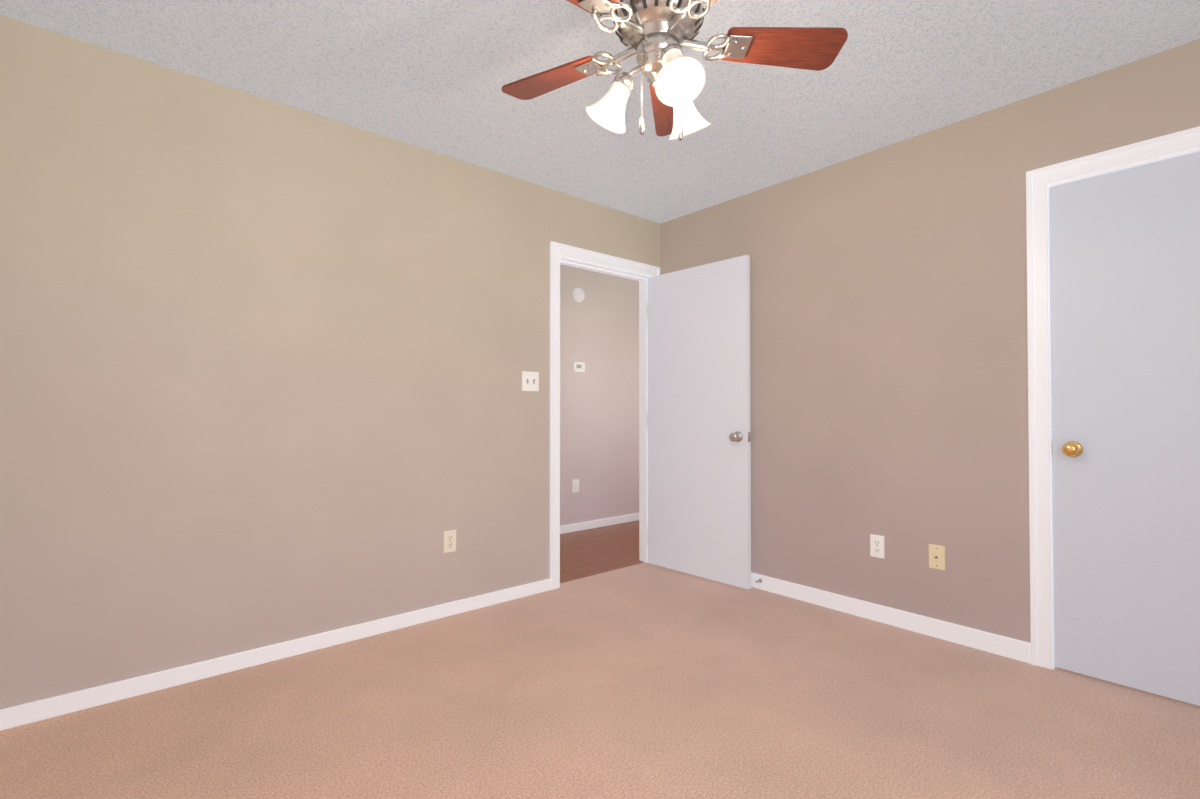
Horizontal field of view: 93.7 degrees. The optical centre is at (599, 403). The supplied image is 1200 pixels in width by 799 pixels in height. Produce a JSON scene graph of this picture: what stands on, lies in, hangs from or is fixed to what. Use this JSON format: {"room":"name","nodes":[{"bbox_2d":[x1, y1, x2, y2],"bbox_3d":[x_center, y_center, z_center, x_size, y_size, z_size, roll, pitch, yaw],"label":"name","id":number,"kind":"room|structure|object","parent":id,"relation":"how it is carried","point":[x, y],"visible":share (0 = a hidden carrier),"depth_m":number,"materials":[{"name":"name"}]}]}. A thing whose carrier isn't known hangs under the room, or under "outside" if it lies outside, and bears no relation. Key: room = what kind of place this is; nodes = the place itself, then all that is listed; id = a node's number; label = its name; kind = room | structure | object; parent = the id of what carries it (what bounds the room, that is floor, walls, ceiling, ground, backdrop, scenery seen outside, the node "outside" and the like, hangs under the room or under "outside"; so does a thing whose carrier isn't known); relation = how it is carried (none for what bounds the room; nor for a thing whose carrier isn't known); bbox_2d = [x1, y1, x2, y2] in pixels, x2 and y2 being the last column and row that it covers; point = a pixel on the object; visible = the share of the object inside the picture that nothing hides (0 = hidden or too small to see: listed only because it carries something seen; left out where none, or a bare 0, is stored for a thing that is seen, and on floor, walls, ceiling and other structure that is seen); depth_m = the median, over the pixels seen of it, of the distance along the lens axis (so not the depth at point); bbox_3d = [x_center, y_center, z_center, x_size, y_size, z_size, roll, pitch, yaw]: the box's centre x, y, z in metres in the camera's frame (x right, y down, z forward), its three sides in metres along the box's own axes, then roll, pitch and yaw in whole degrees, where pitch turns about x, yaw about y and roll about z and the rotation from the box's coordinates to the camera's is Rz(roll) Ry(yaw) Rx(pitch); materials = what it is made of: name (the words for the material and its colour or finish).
{"room":"empty bedroom","nodes":[
{"label":"empty bedroom","id":0,"kind":"room"},
{"bbox_2d":[0,14,660,708],"bbox_3d":[-0.236,-0.091,3.558,5.340,2.440,0.120,1,-1,-41],"label":"wall","id":1,"kind":"structure","parent":0,"point":[264,362],"depth_m":2.38,"materials":[{"name":"beige paint"}]},
{"bbox_2d":[0,578,550,730],"bbox_3d":[-1.199,1.082,2.621,2.378,0.070,0.017,1,-1,-41],"label":"baseboard","id":2,"kind":"structure","parent":1,"relation":"attached to","point":[67,703],"depth_m":2.35,"materials":[{"name":"white wood"}]},
{"bbox_2d":[444,529,455,552],"bbox_3d":[-0.795,0.730,2.981,0.070,0.115,0.008,1,-1,-41],"label":"electrical outlet","id":3,"kind":"object","parent":1,"relation":"attached to","point":[449,540],"visible":1,"depth_m":2.98,"materials":[{"name":"beige plastic"}]},
{"bbox_2d":[522,371,538,390],"bbox_3d":[-0.407,-0.131,3.320,0.116,0.115,0.018,1,-1,-41],"label":"light switch","id":4,"kind":"object","parent":1,"relation":"attached to","point":[530,381],"visible":1,"depth_m":3.32,"materials":[{"name":"white plastic"}]},
{"bbox_2d":[648,255,750,589],"bbox_3d":[0.624,0.112,3.689,0.162,2.014,0.820,1,-1,-43],"label":"hall door","id":5,"kind":"structure","parent":1,"relation":"in","point":[699,479],"depth_m":3.63,"materials":[{"name":"white wood"}]},
{"bbox_2d":[560,264,638,525],"bbox_3d":[-0.668,-0.084,4.058,5.340,2.440,1.200,1,-1,-41],"label":"wall","id":6,"kind":"structure","parent":0,"point":[599,409],"depth_m":5.26,"materials":[{"name":"paint"}]},
{"bbox_2d":[573,479,578,492],"bbox_3d":[-0.217,0.741,5.064,0.070,0.115,0.008,1,-1,-41],"label":"outlet","id":7,"kind":"object","parent":6,"relation":"attached to","point":[575,485],"visible":1,"depth_m":5.07,"materials":[{"name":"white plastic"}]},
{"bbox_2d":[572,288,584,301],"bbox_3d":[-0.189,-0.986,5.092,0.132,0.132,0.038,1,-1,-41],"label":"smoke detector","id":8,"kind":"object","parent":6,"relation":"attached to","point":[578,294],"visible":0.96,"depth_m":5.07,"materials":[{"name":"white plastic"}]},
{"bbox_2d":[573,362,584,371],"bbox_3d":[-0.192,-0.330,5.086,0.124,0.088,0.029,1,-1,-41],"label":"thermostat","id":9,"kind":"object","parent":6,"relation":"attached to","point":[578,366],"visible":0.98,"depth_m":5.07,"materials":[{"name":"white plastic"}]},
{"bbox_2d":[560,513,638,533],"bbox_3d":[-0.523,1.111,4.793,3.900,0.070,0.013,1,-1,-41],"label":"baseboard","id":10,"kind":"structure","parent":6,"relation":"attached to","point":[564,529],"depth_m":5.22,"materials":[{"name":"white wood"}]},
{"bbox_2d":[0,562,1199,798],"bbox_3d":[0.966,1.160,2.149,5.340,0.100,3.680,1,-1,-41],"label":"floor carpet","id":11,"kind":"object","parent":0,"point":[644,680],"visible":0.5,"depth_m":1.97,"materials":[{"name":"beige carpet"}]},
{"bbox_2d":[0,0,1199,223],"bbox_3d":[0.554,-1.373,2.659,5.340,0.100,4.940,1,-1,-41],"label":"ceiling","id":12,"kind":"structure","parent":0,"point":[432,74],"depth_m":2.24,"materials":[{"name":"white paint"}]},
{"bbox_2d":[502,0,847,140],"bbox_3d":[0.137,-1.033,1.567,0.997,0.609,1.044,1,-1,-41],"label":"fan","id":13,"kind":"object","parent":12,"relation":"hanging from","point":[656,36],"visible":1,"depth_m":1.59,"materials":[{"name":"brown wood"}]},
{"bbox_2d":[560,520,643,582],"bbox_3d":[-0.648,1.185,4.018,5.340,0.100,1.260,1,-1,-41],"label":"floor","id":14,"kind":"structure","parent":0,"point":[589,552],"depth_m":4.36,"materials":[{"name":"brown wood"}]},
{"bbox_2d":[660,39,1199,642],"bbox_3d":[1.667,-0.102,2.731,0.120,2.440,3.620,1,-1,-41],"label":"wall","id":15,"kind":"structure","parent":0,"point":[888,343],"depth_m":2.79,"materials":[{"name":"beige paint"}]},
{"bbox_2d":[870,534,883,558],"bbox_3d":[1.428,0.735,2.898,0.008,0.115,0.070,1,-1,-41],"label":"electrical outlet","id":16,"kind":"object","parent":15,"relation":"attached to","point":[877,546],"visible":1,"depth_m":2.90,"materials":[{"name":"white plastic"}]},
{"bbox_2d":[751,572,1030,663],"bbox_3d":[1.137,1.081,3.222,0.020,0.088,2.160,1,-1,-41],"label":"baseboard","id":17,"kind":"structure","parent":15,"relation":"attached to","point":[1019,650],"depth_m":2.79,"materials":[{"name":"white wood"}]},
{"bbox_2d":[929,544,944,570],"bbox_3d":[1.605,0.734,2.685,0.018,0.115,0.070,1,-1,-41],"label":"outlet","id":18,"kind":"object","parent":15,"relation":"attached to","point":[936,556],"visible":1,"depth_m":2.68,"materials":[{"name":"beige plastic"}]},
{"bbox_2d":[1050,152,1199,705],"bbox_3d":[2.139,0.090,2.070,0.098,2.014,0.768,1,-1,-41],"label":"closet door","id":19,"kind":"structure","parent":15,"relation":"in","point":[1125,293],"depth_m":2.19,"materials":[{"name":"white wood"}]}
]}

